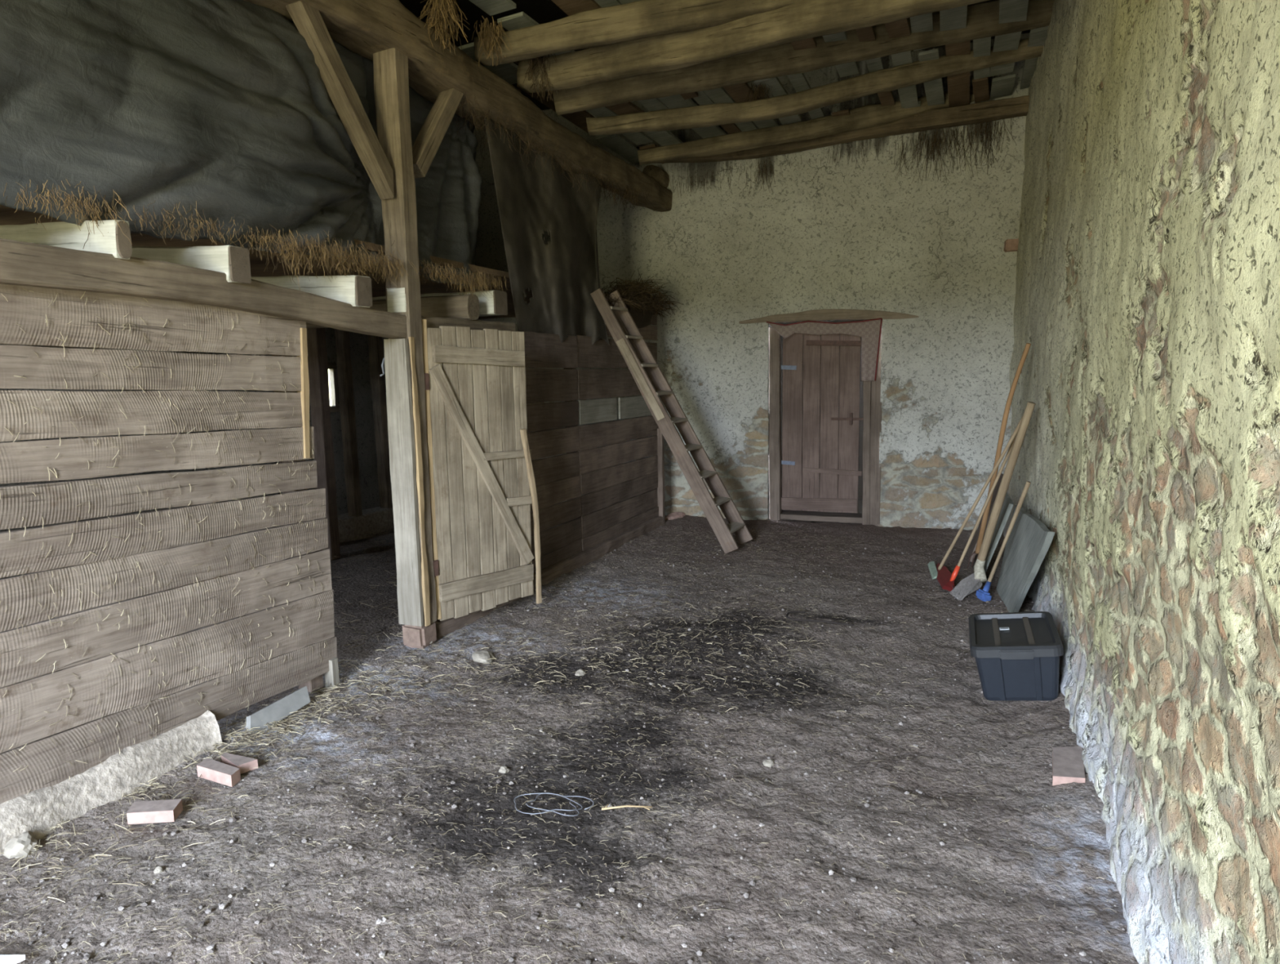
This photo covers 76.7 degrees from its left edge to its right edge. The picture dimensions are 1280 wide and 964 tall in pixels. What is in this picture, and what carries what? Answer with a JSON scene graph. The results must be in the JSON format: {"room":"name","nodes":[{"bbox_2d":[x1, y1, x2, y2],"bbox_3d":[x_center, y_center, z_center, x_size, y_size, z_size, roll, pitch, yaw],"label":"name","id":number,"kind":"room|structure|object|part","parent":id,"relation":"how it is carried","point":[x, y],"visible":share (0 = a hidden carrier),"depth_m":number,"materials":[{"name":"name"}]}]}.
{"room":"farm building","nodes":[
{"label":"farm building","id":0,"kind":"room"},
{"bbox_2d":[0,327,388,579],"bbox_3d":[-4.894,-1.325,5.287,0.043,4.850,11.600,2,8,22],"label":"wall","id":1,"kind":"structure","parent":0,"point":[359,347],"depth_m":9.27,"materials":[{"name":"brown wood"}]},
{"bbox_2d":[327,362,339,412],"bbox_3d":[-3.437,-1.041,8.903,0.071,0.546,0.224,2,8,22],"label":"window","id":2,"kind":"structure","parent":1,"relation":"in","point":[334,407],"depth_m":8.96,"materials":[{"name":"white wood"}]},
{"bbox_3d":[-3.470,-1.042,8.916,0.001,0.415,0.124,2,8,22],"label":"pane","id":3,"kind":"part","parent":2,"relation":"part of","materials":[{"name":"white glass"}]},
{"bbox_3d":[-3.437,-1.276,8.871,0.063,0.072,0.224,2,8,22],"label":"frame","id":4,"kind":"part","parent":2,"relation":"part of","materials":[{"name":"brown wood"}]},
{"bbox_3d":[-3.403,-1.051,8.976,0.062,0.415,0.042,2,8,22],"label":"frame","id":5,"kind":"part","parent":2,"relation":"part of","materials":[{"name":"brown wood"}]},
{"bbox_3d":[-3.429,-0.805,8.931,0.061,0.071,0.224,2,8,22],"label":"frame","id":6,"kind":"part","parent":2,"relation":"part of","materials":[{"name":"brown wood"}]},
{"bbox_2d":[0,204,663,319],"bbox_3d":[-3.421,-1.312,4.555,3.380,0.040,11.350,2,8,22],"label":"joist","id":7,"kind":"structure","parent":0,"point":[8,216],"depth_m":5.35,"materials":[{"name":"beige wood"}]},
{"bbox_2d":[3,178,506,300],"bbox_3d":[-1.738,-1.081,3.794,0.452,0.343,4.073,2,8,20],"label":"straw","id":8,"kind":"object","parent":7,"relation":"hanging from","point":[473,286],"visible":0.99,"depth_m":3.98,"materials":[{"name":"brown plant"}]},
{"bbox_2d":[601,268,684,328],"bbox_3d":[-0.112,-1.792,8.021,0.803,0.648,1.596,2,8,22],"label":"hay wad","id":9,"kind":"object","parent":7,"relation":"on","point":[636,299],"visible":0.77,"depth_m":8.05,"materials":[{"name":"brown plant"}]},
{"bbox_2d":[43,511,632,648],"bbox_3d":[-3.642,1.084,4.824,3.920,0.095,12.080,2,8,22],"label":"floor","id":10,"kind":"structure","parent":0,"point":[362,577],"depth_m":6.41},
{"bbox_2d":[120,506,394,601],"bbox_3d":[-3.199,0.531,8.060,0.274,0.283,5.100,2,8,22],"label":"kerb","id":11,"kind":"object","parent":10,"relation":"on","point":[377,518],"visible":0.14,"depth_m":8.51,"materials":[{"name":"concrete"}]},
{"bbox_2d":[334,328,362,516],"bbox_3d":[-3.002,-0.660,8.317,0.117,2.050,0.107,2,9,22],"label":"post","id":12,"kind":"object","parent":11,"relation":"on","point":[348,417],"visible":0.94,"depth_m":8.29,"materials":[{"name":"brown wood"}]},
{"bbox_2d":[368,334,392,508],"bbox_3d":[-2.817,-0.722,8.771,0.119,2.050,0.108,2,9,22],"label":"post","id":13,"kind":"object","parent":11,"relation":"on","point":[375,343],"visible":0.79,"depth_m":8.74,"materials":[{"name":"brown wood"}]},
{"bbox_2d":[306,328,340,559],"bbox_3d":[-2.873,-0.422,7.313,0.137,2.270,0.126,2,8,22],"label":"post","id":14,"kind":"object","parent":10,"relation":"on","point":[317,366],"visible":0.72,"depth_m":7.26,"materials":[{"name":"brown wood"}]},
{"bbox_2d":[0,515,1138,963],"bbox_3d":[-0.328,1.153,3.466,4.684,0.120,12.040,2,8,22],"label":"floor","id":15,"kind":"structure","parent":0,"point":[1082,823],"depth_m":3.09,"materials":[{"name":"soil"}]},
{"bbox_2d":[0,954,25,963],"bbox_3d":[-1.796,1.342,2.261,0.128,0.015,0.035,-1,7,0],"label":"paper scrap","id":16,"kind":"object","parent":15,"relation":"on","point":[4,959],"visible":1,"depth_m":2.26,"materials":[{"name":"white paper"}]},
{"bbox_2d":[3,831,38,858],"bbox_3d":[-2.167,1.265,2.828,0.098,0.072,0.120,-6,9,-36],"label":"stone","id":17,"kind":"object","parent":15,"relation":"on","point":[20,846],"visible":0.96,"depth_m":2.79,"materials":[{"name":"white stone"}]},
{"bbox_2d":[0,710,222,856],"bbox_3d":[-2.871,1.439,1.347,0.208,0.229,4.974,2,8,22],"label":"footing","id":18,"kind":"object","parent":15,"relation":"on","point":[37,811],"visible":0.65,"depth_m":3.15,"materials":[{"name":"stone"}]},
{"bbox_2d":[126,799,182,824],"bbox_3d":[-1.830,1.241,3.044,0.182,0.045,0.084,-2,7,-5],"label":"brick","id":19,"kind":"object","parent":15,"relation":"on","point":[158,811],"visible":1,"depth_m":3.01,"materials":[{"name":"pink brick"}]},
{"bbox_2d":[153,866,163,874],"bbox_3d":[-1.624,1.307,2.728,0.026,0.021,0.034,-3,8,-18],"label":"stone","id":20,"kind":"object","parent":15,"relation":"on","point":[158,869],"visible":1,"depth_m":2.72,"materials":[{"name":"white stone"}]},
{"bbox_2d":[196,758,240,786],"bbox_3d":[-1.740,1.200,3.336,0.233,0.050,0.062,3,8,28],"label":"brick","id":21,"kind":"object","parent":15,"relation":"on","point":[211,770],"visible":1,"depth_m":3.31,"materials":[{"name":"pink brick"}]},
{"bbox_2d":[221,752,257,773],"bbox_3d":[-1.717,1.193,3.420,0.185,0.040,0.075,2,8,22],"label":"brick","id":22,"kind":"object","parent":15,"relation":"on","point":[246,764],"visible":0.79,"depth_m":3.41,"materials":[{"name":"pink brick"}]},
{"bbox_2d":[246,685,310,733],"bbox_3d":[-1.738,1.104,3.879,0.073,0.114,0.396,2,8,22],"label":"concrete block","id":23,"kind":"object","parent":15,"relation":"on","point":[300,698],"visible":0.93,"depth_m":3.87,"materials":[{"name":"grey concrete"}]},
{"bbox_2d":[0,284,665,804],"bbox_3d":[-1.834,0.006,3.845,0.184,2.348,10.812,2,8,22],"label":"wall","id":24,"kind":"structure","parent":15,"relation":"on","point":[25,461],"depth_m":3.45,"materials":[{"name":"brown wood"}]},
{"bbox_2d":[0,288,327,795],"bbox_3d":[-1.984,0.181,3.389,0.006,1.890,1.704,2,8,22],"label":"straw","id":25,"kind":"object","parent":24,"relation":"attached to","point":[23,288],"visible":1,"depth_m":3.29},
{"bbox_2d":[0,238,406,338],"bbox_3d":[-2.612,-0.606,1.726,0.108,0.226,6.476,2,7,22],"label":"beam","id":26,"kind":"structure","parent":24,"relation":"attached to","point":[21,263],"depth_m":3.31,"materials":[{"name":"brown wood"}]},
{"bbox_2d":[0,219,132,259],"bbox_3d":[-2.706,-1.002,3.387,1.605,0.241,0.064,2,8,23],"label":"joist","id":27,"kind":"object","parent":26,"relation":"on","point":[60,234],"visible":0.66,"depth_m":3.14,"materials":[{"name":"beige wood"}]},
{"bbox_2d":[131,244,251,283],"bbox_3d":[-2.509,-1.037,3.876,1.606,0.257,0.112,2,8,23],"label":"joist","id":28,"kind":"object","parent":26,"relation":"attached to","point":[234,261],"visible":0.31,"depth_m":3.59,"materials":[{"name":"beige wood"}]},
{"bbox_2d":[251,275,372,307],"bbox_3d":[-2.211,-1.092,4.613,1.606,0.262,0.128,2,8,23],"label":"joist","id":29,"kind":"object","parent":26,"relation":"attached to","point":[354,290],"visible":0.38,"depth_m":4.33,"materials":[{"name":"beige wood"}]},
{"bbox_2d":[421,315,515,331],"bbox_3d":[-1.163,-1.016,5.383,0.107,0.130,1.133,2,9,22],"label":"beam","id":30,"kind":"structure","parent":24,"relation":"attached to","point":[432,322],"depth_m":5.34,"materials":[{"name":"brown wood"}]},
{"bbox_2d":[306,293,479,328],"bbox_3d":[-1.773,-1.181,5.624,1.450,0.173,0.146,2,8,22],"label":"joist","id":31,"kind":"object","parent":30,"relation":"on","point":[467,306],"visible":0.28,"depth_m":5.37,"materials":[{"name":"brown wood"}]},
{"bbox_2d":[372,289,507,316],"bbox_3d":[-1.987,-1.292,6.036,2.201,0.184,0.167,2,8,22],"label":"joist","id":32,"kind":"object","parent":30,"relation":"on","point":[492,307],"visible":0.21,"depth_m":5.60,"materials":[{"name":"beige wood"}]},
{"bbox_3d":[-0.553,0.686,7.035,0.140,0.138,4.150,2,8,22],"label":"sill","id":33,"kind":"part","parent":24,"relation":"part of","materials":[{"name":"brown wood"}]},
{"bbox_2d":[373,48,436,648],"bbox_3d":[-1.391,-0.733,4.790,0.186,3.522,0.168,2,8,22],"label":"post","id":34,"kind":"object","parent":15,"relation":"on","point":[403,357],"visible":0.96,"depth_m":4.75,"materials":[{"name":"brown wood"}]},
{"bbox_2d":[285,0,394,199],"bbox_3d":[-1.594,-2.093,4.165,0.106,1.076,0.806,2,8,22],"label":"brace","id":35,"kind":"object","parent":34,"relation":"attached to","point":[308,21],"visible":0.98,"depth_m":4.23,"materials":[{"name":"brown wood"}]},
{"bbox_2d":[379,357,384,376],"bbox_3d":[-1.501,-0.682,4.796,0.018,0.112,0.114,4,9,32],"label":"hook","id":36,"kind":"object","parent":34,"relation":"attached to","point":[383,361],"visible":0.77,"depth_m":4.77,"materials":[{"name":"metal"}]},
{"bbox_2d":[242,0,672,212],"bbox_3d":[-1.177,-2.477,5.324,0.362,0.677,8.282,2,8,21],"label":"beam","id":37,"kind":"structure","parent":34,"relation":"on","point":[366,28],"depth_m":5.08,"materials":[{"name":"brown wood"}]},
{"bbox_2d":[0,0,482,290],"bbox_3d":[-1.975,-1.679,3.445,0.276,1.281,4.882,2,8,22],"label":"tarpaulin","id":38,"kind":"object","parent":37,"relation":"hanging from","point":[224,107],"visible":0.67,"depth_m":3.46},
{"bbox_2d":[412,88,463,178],"bbox_3d":[-1.250,-2.238,5.013,0.105,0.775,0.617,2,8,22],"label":"brace","id":39,"kind":"object","parent":37,"relation":"attached to","point":[430,136],"visible":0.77,"depth_m":4.93,"materials":[{"name":"brown wood"}]},
{"bbox_2d":[418,0,470,55],"bbox_3d":[-1.175,-2.725,4.738,0.386,0.405,0.414,5,9,39],"label":"tuft","id":40,"kind":"object","parent":37,"relation":"hanging from","point":[438,6],"visible":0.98,"depth_m":4.72,"materials":[{"name":"brown plant"}]},
{"bbox_2d":[484,117,609,345],"bbox_3d":[-0.697,-1.880,6.526,0.131,1.544,1.931,2,8,23],"label":"tarp","id":41,"kind":"object","parent":37,"relation":"hanging from","point":[561,275],"visible":0.94,"depth_m":6.41,"materials":[{"name":"black fabric"}]},
{"bbox_2d":[453,92,653,212],"bbox_3d":[-0.635,-2.539,6.588,0.549,0.253,3.207,2,8,22],"label":"hay wisps","id":42,"kind":"object","parent":37,"relation":"hanging from","point":[479,108],"visible":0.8,"depth_m":6.19,"materials":[{"name":"brown plant"}]},
{"bbox_2d":[473,0,800,66],"bbox_3d":[0.733,-2.974,4.950,3.712,0.434,0.195,1,8,13],"label":"joist","id":43,"kind":"object","parent":37,"relation":"on","point":[642,19],"visible":0.86,"depth_m":5.09,"materials":[{"name":"brown wood"}]},
{"bbox_2d":[471,15,511,66],"bbox_3d":[-0.943,-2.824,5.183,0.226,0.286,0.254,2,8,22],"label":"tuft","id":44,"kind":"object","parent":43,"relation":"hanging from","point":[486,28],"visible":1,"depth_m":5.15,"materials":[{"name":"brown plant"}]},
{"bbox_2d":[421,319,542,621],"bbox_3d":[-1.019,-0.060,5.270,0.085,1.932,0.892,5,10,41],"label":"door","id":45,"kind":"structure","parent":34,"relation":"attached to","point":[482,477],"depth_m":5.23,"materials":[{"name":"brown wood"}]},
{"bbox_2d":[471,649,494,664],"bbox_3d":[-0.913,1.027,4.760,0.164,0.054,0.149,3,9,31],"label":"stone","id":46,"kind":"object","parent":15,"relation":"on","point":[480,656],"visible":0.93,"depth_m":4.72,"materials":[{"name":"grey stone"}]},
{"bbox_2d":[498,766,509,773],"bbox_3d":[-0.563,1.190,3.347,0.039,0.030,0.042,3,9,30],"label":"stone","id":47,"kind":"object","parent":15,"relation":"on","point":[504,770],"visible":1,"depth_m":3.33,"materials":[{"name":"white stone"}]},
{"bbox_2d":[513,792,594,816],"bbox_3d":[-0.334,1.210,3.034,0.312,0.016,0.167,2,8,22],"label":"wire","id":48,"kind":"object","parent":15,"relation":"on","point":[539,793],"visible":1,"depth_m":3.02,"materials":[{"name":"metal"}]},
{"bbox_2d":[0,526,1120,963],"bbox_3d":[-0.939,0.894,5.607,6.823,0.097,6.855,2,8,22],"label":"straw","id":49,"kind":"object","parent":15,"relation":"on","point":[274,728],"visible":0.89,"depth_m":3.56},
{"bbox_2d":[0,534,1136,963],"bbox_3d":[0.507,0.965,4.815,3.589,0.108,6.512,2,8,22],"label":"gravel","id":50,"kind":"object","parent":15,"relation":"on","point":[211,948],"visible":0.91,"depth_m":2.91,"materials":[{"name":"gravel"}]},
{"bbox_2d":[574,668,585,675],"bbox_3d":[-0.327,1.041,4.413,0.056,0.035,0.066,-1,7,-1],"label":"stone","id":51,"kind":"object","parent":15,"relation":"on","point":[580,672],"visible":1,"depth_m":4.40,"materials":[{"name":"beige stone"}]},
{"bbox_2d":[601,804,652,809],"bbox_3d":[-0.049,1.211,3.011,0.188,0.013,0.030,-1,7,4],"label":"stick","id":52,"kind":"object","parent":15,"relation":"on","point":[625,806],"visible":1,"depth_m":3.01,"materials":[{"name":"yellow wood"}]},
{"bbox_2d":[590,288,753,553],"bbox_3d":[0.327,-0.555,7.445,1.490,2.416,0.486,-1,7,0],"label":"ladder","id":53,"kind":"object","parent":15,"relation":"on","point":[620,322],"visible":1,"depth_m":7.36,"materials":[{"name":"brown wood"}]},
{"bbox_2d":[665,511,685,519],"bbox_3d":[0.388,0.393,9.302,0.140,0.086,0.422,6,10,43],"label":"stone","id":54,"kind":"object","parent":15,"relation":"on","point":[675,515],"visible":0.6,"depth_m":9.25,"materials":[{"name":"stone"}]},
{"bbox_2d":[763,759,774,767],"bbox_3d":[0.540,1.178,3.388,0.051,0.025,0.045,-3,8,-16],"label":"stone","id":55,"kind":"object","parent":15,"relation":"on","point":[769,762],"visible":1,"depth_m":3.38,"materials":[{"name":"beige stone"}]},
{"bbox_2d":[768,510,862,523],"bbox_3d":[2.054,0.385,9.008,1.190,0.069,0.309,2,8,22],"label":"threshold","id":56,"kind":"object","parent":15,"relation":"on","point":[785,514],"visible":0.83,"depth_m":8.92,"materials":[{"name":"brown wood"}]},
{"bbox_2d":[786,611,853,626],"bbox_3d":[1.181,0.888,5.287,0.450,0.012,0.196,2,8,22],"label":"cord","id":57,"kind":"object","parent":15,"relation":"on","point":[790,612],"visible":1,"depth_m":5.23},
{"bbox_2d":[927,413,1023,591],"bbox_3d":[2.377,0.107,6.046,0.397,1.338,0.896,-4,8,-23],"label":"rake","id":58,"kind":"object","parent":15,"relation":"on","point":[940,572],"visible":0.87,"depth_m":6.10,"materials":[{"name":"brown wood"}]},
{"bbox_2d":[949,433,1017,596],"bbox_3d":[2.491,0.128,5.908,0.673,1.343,0.238,-4,8,-24],"label":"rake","id":59,"kind":"object","parent":15,"relation":"on","point":[954,574],"visible":0.77,"depth_m":5.95,"materials":[{"name":"brown wood"}]},
{"bbox_2d":[968,473,1003,562],"bbox_3d":[2.974,0.299,6.940,0.273,0.726,0.392,1,8,18],"label":"leaning board","id":60,"kind":"object","parent":15,"relation":"on","point":[973,546],"visible":0.38,"depth_m":6.88,"materials":[{"name":"brown wood"}]},
{"bbox_2d":[950,401,1035,600],"bbox_3d":[2.398,0.127,5.716,0.413,1.387,0.569,-3,8,-13],"label":"shovel","id":61,"kind":"object","parent":15,"relation":"on","point":[975,581],"visible":1,"depth_m":5.75,"materials":[{"name":"brown wood"}]},
{"bbox_3d":[2.564,0.052,5.706,0.062,1.307,0.061,15,28,19],"label":"handle","id":62,"kind":"part","parent":61,"relation":"part of","materials":[{"name":"brown wood"}]},
{"bbox_2d":[974,492,1013,573],"bbox_3d":[2.796,0.421,6.403,0.234,0.626,0.648,2,8,20],"label":"leaning board","id":63,"kind":"object","parent":15,"relation":"on","point":[1007,505],"visible":0.46,"depth_m":6.14,"materials":[{"name":"grey wood"}]},
{"bbox_2d":[967,342,1031,568],"bbox_3d":[2.733,-0.156,6.230,0.134,1.780,0.607,-2,7,-8],"label":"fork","id":64,"kind":"object","parent":15,"relation":"on","point":[1026,349],"visible":0.87,"depth_m":6.15,"materials":[{"name":"brown wood"}]},
{"bbox_2d":[976,481,1031,601],"bbox_3d":[2.460,0.413,5.525,0.128,0.885,0.425,-2,7,-11],"label":"broom","id":65,"kind":"object","parent":15,"relation":"on","point":[983,594],"visible":1,"depth_m":5.58,"materials":[{"name":"brown wood"}]},
{"bbox_2d":[982,580,991,592],"bbox_3d":[2.449,0.758,5.724,0.043,0.108,0.115,5,10,41],"label":"socket","id":66,"kind":"object","parent":65,"relation":"attached to","point":[987,585],"depth_m":5.72,"materials":[{"name":"blue plastic"}]},
{"bbox_3d":[2.509,0.378,5.529,0.029,0.902,0.028,18,36,19],"label":"handle","id":67,"kind":"part","parent":65,"relation":"part of","materials":[{"name":"brown wood"}]},
{"bbox_2d":[968,611,1063,701],"bbox_3d":[1.889,0.882,4.105,0.410,0.342,0.585,2,8,21],"label":"storage box","id":68,"kind":"object","parent":15,"relation":"on","point":[1017,655],"visible":1,"depth_m":3.91,"materials":[{"name":"black plastic"}]},
{"bbox_3d":[1.888,0.769,4.097,0.408,0.055,0.571,-6,6,22],"label":"lid","id":69,"kind":"part","parent":68,"relation":"part of","materials":[{"name":"grey plastic"}]},
{"bbox_2d":[974,656,1059,701],"bbox_3d":[1.909,0.904,4.110,0.376,0.250,0.526,-6,6,22],"label":"tub","id":70,"kind":"object","parent":68,"relation":"attached to","point":[1037,679],"depth_m":3.88,"materials":[{"name":"black plastic"}]},
{"bbox_2d":[996,505,1054,612],"bbox_3d":[2.469,0.505,5.271,0.164,0.744,1.992,2,8,20],"label":"leaning board","id":71,"kind":"object","parent":15,"relation":"on","point":[1029,540],"visible":0.95,"depth_m":5.15,"materials":[{"name":"grey wood"}]},
{"bbox_2d":[1052,746,1084,786],"bbox_3d":[1.713,1.145,3.239,0.111,0.060,0.326,3,8,26],"label":"brick","id":72,"kind":"object","parent":15,"relation":"on","point":[1068,766],"visible":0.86,"depth_m":3.19,"materials":[{"name":"brick"}]},
{"bbox_2d":[399,0,1031,110],"bbox_3d":[-1.831,-3.635,3.729,8.200,0.080,12.200,2,8,22],"label":"roof","id":73,"kind":"structure","parent":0,"point":[542,11],"depth_m":6.96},
{"bbox_2d":[473,32,1030,530],"bbox_3d":[0.316,-1.912,9.191,8.025,4.830,0.070,2,8,22],"label":"wall","id":74,"kind":"structure","parent":0,"point":[855,235],"depth_m":8.41,"materials":[{"name":"beige paint"}]},
{"bbox_2d":[642,164,669,187],"bbox_3d":[0.196,-3.349,8.982,0.257,0.249,0.400,2,8,19],"label":"purlin end","id":75,"kind":"object","parent":74,"relation":"attached to","point":[660,175],"visible":0.48,"depth_m":8.79,"materials":[{"name":"brown wood"}]},
{"bbox_2d":[637,82,991,164],"bbox_3d":[1.916,-3.522,7.861,3.898,0.732,0.178,-1,7,2],"label":"joist","id":76,"kind":"object","parent":74,"relation":"attached to","point":[870,115],"visible":0.73,"depth_m":7.84,"materials":[{"name":"brown wood"}]},
{"bbox_2d":[738,309,919,324],"bbox_3d":[1.959,-1.759,8.530,1.866,0.126,0.048,3,8,22],"label":"lintel","id":77,"kind":"object","parent":74,"relation":"attached to","point":[817,314],"visible":1,"depth_m":8.50,"materials":[{"name":"brown wood"}]},
{"bbox_2d":[766,317,882,381],"bbox_3d":[1.932,-1.391,8.556,1.210,0.660,0.054,2,8,22],"label":"blanket","id":78,"kind":"object","parent":77,"relation":"hanging from","point":[869,331],"visible":1,"depth_m":8.41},
{"bbox_2d":[635,95,1029,163],"bbox_3d":[1.796,-3.511,8.234,3.905,0.244,0.140,2,8,22],"label":"ceiling beam","id":79,"kind":"structure","parent":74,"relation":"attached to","point":[1003,108],"depth_m":7.85,"materials":[{"name":"brown wood"}]},
{"bbox_2d":[670,117,1017,198],"bbox_3d":[1.946,-3.241,8.303,3.591,0.603,0.341,2,8,24],"label":"hay streaks","id":80,"kind":"object","parent":74,"relation":"attached to","point":[933,141],"visible":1,"depth_m":7.87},
{"bbox_2d":[1003,238,1018,252],"bbox_3d":[3.587,-2.277,7.784,0.151,0.114,0.130,1,8,16],"label":"stub","id":81,"kind":"object","parent":74,"relation":"attached to","point":[1010,245],"visible":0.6,"depth_m":7.74,"materials":[{"name":"brown wood"}]},
{"bbox_2d":[457,0,1048,164],"bbox_3d":[0.379,-3.162,5.262,4.441,0.389,6.750,2,8,22],"label":"ceiling","id":82,"kind":"structure","parent":0,"point":[1010,11],"depth_m":6.90,"materials":[{"name":"wood"}]},
{"bbox_2d":[745,82,773,102],"bbox_3d":[1.013,-3.252,6.921,0.273,0.288,0.346,-1,7,0],"label":"tuft","id":83,"kind":"object","parent":82,"relation":"hanging from","point":[759,91],"visible":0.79,"depth_m":6.83,"materials":[{"name":"brown plant"}]},
{"bbox_2d":[767,320,862,513],"bbox_3d":[2.441,-0.942,9.900,2.300,2.550,1.740,2,8,22],"label":"wall","id":84,"kind":"structure","parent":0,"point":[860,433],"depth_m":10.74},
{"bbox_2d":[767,319,869,519],"bbox_3d":[2.047,-0.650,8.909,1.218,2.238,0.430,2,8,22],"label":"wall reveal","id":85,"kind":"structure","parent":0,"point":[842,320],"depth_m":8.87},
{"bbox_2d":[768,327,881,526],"bbox_3d":[1.998,-0.610,8.756,1.213,2.141,0.133,2,8,22],"label":"door","id":86,"kind":"structure","parent":85,"relation":"in","point":[817,460],"depth_m":8.79,"materials":[{"name":"wood"}]},
{"bbox_3d":[1.967,0.245,8.908,0.823,0.132,0.028,1,8,22],"label":"rail","id":87,"kind":"part","parent":86,"relation":"part of","materials":[{"name":"brown wood"}]},
{"bbox_2d":[1003,0,1279,963],"bbox_3d":[1.567,-1.076,2.495,0.201,4.840,11.826,2,8,21],"label":"wall","id":88,"kind":"structure","parent":0,"point":[1147,299],"depth_m":2.23,"materials":[{"name":"beige stone"}]},
{"bbox_2d":[516,0,988,93],"bbox_3d":[0.760,-2.820,5.032,3.676,0.269,0.183,4,9,28],"label":"ceiling beam","id":89,"kind":"structure","parent":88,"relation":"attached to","point":[802,20],"depth_m":5.09,"materials":[{"name":"brown wood"}]},
{"bbox_2d":[523,53,566,102],"bbox_3d":[-0.691,-2.932,5.776,0.286,0.389,0.419,2,8,22],"label":"tuft","id":90,"kind":"object","parent":89,"relation":"hanging from","point":[541,58],"visible":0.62,"depth_m":5.72,"materials":[{"name":"brown plant"}]},
{"bbox_2d":[552,0,1053,115],"bbox_3d":[1.250,-3.284,6.229,3.880,0.738,0.208,-1,7,3],"label":"ceiling beam","id":91,"kind":"structure","parent":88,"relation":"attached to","point":[982,19],"depth_m":6.18,"materials":[{"name":"brown wood"}]},
{"bbox_2d":[586,37,1043,135],"bbox_3d":[1.476,-3.324,6.782,3.874,0.661,0.178,-1,7,3],"label":"ceiling beam","id":92,"kind":"structure","parent":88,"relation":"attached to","point":[917,72],"depth_m":6.74,"materials":[{"name":"brown wood"}]}
]}

